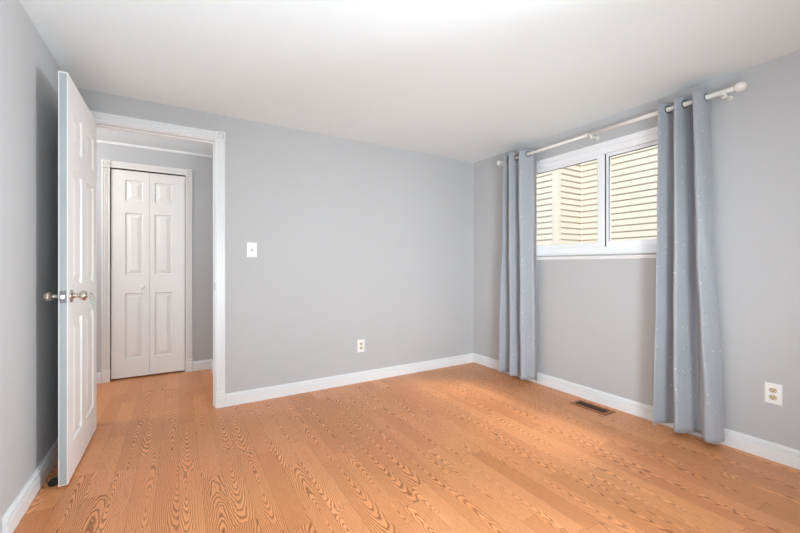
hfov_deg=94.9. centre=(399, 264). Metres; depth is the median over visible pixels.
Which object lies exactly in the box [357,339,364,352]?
wall outlet
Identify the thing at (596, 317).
wall
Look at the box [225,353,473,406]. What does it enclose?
baseboard
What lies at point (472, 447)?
floor
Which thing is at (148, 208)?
door
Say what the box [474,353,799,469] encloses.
baseboard
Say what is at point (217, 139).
trim
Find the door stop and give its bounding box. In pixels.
[47,477,57,486]
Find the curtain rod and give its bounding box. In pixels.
[497,81,747,165]
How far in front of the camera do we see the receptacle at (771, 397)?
2.05 m
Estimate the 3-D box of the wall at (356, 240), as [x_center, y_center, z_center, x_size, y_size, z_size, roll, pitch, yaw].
[-1.170,-0.030,3.009,4.597,2.240,0.120,0,0,-31]
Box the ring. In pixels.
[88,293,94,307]
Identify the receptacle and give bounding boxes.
[769,388,776,392]
[769,395,776,399]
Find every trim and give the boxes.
[90,110,225,408]
[97,140,211,157]
[101,159,191,382]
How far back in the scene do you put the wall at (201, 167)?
3.79 m
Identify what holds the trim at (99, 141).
attached to the wall at (201, 167)
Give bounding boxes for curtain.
[498,147,536,381]
[653,88,724,443]
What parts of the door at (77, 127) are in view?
knob, latch plate, knob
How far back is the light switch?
2.92 m
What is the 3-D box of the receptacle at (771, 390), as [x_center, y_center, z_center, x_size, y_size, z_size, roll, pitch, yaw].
[2.081,0.700,2.050,0.003,0.026,0.034,0,0,-31]
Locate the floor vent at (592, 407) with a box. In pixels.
[570,400,614,415]
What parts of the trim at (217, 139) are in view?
head casing, casing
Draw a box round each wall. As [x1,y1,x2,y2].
[0,0,60,532]
[77,88,473,393]
[97,142,211,379]
[212,155,212,359]
[474,50,799,449]
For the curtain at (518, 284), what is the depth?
3.38 m
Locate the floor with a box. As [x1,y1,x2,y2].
[13,362,799,532]
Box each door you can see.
[43,71,96,486]
[110,167,184,378]
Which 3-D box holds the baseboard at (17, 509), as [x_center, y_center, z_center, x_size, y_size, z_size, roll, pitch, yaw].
[-1.835,1.041,1.911,0.016,0.098,1.077,0,0,-31]
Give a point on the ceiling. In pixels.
(472, 81)
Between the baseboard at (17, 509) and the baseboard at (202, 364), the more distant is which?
the baseboard at (202, 364)
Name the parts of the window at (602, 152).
fixed sash, sill, sliding sash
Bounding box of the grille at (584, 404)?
[576,401,608,412]
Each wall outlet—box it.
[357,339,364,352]
[764,382,781,405]
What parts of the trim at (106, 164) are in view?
casing, head casing, casing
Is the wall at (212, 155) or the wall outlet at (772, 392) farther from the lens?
the wall at (212, 155)
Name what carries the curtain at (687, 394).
hanging from the curtain rod
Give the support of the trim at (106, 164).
attached to the wall at (201, 167)
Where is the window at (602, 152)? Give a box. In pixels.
[537,126,657,259]
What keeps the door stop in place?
on the floor
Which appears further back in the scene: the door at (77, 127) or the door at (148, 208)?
the door at (148, 208)
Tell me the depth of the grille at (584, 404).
2.80 m
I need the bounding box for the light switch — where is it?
[247,242,256,256]
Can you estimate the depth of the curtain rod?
2.55 m
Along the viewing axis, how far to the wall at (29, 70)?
1.69 m
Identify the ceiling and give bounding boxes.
[19,0,799,162]
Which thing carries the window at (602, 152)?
in the wall at (596, 317)
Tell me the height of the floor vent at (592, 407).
0.006 m
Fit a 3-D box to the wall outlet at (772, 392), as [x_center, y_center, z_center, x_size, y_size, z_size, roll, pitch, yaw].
[2.083,0.720,2.052,0.008,0.116,0.072,0,0,-31]
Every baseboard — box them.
[2,438,57,532]
[97,359,211,383]
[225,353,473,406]
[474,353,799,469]

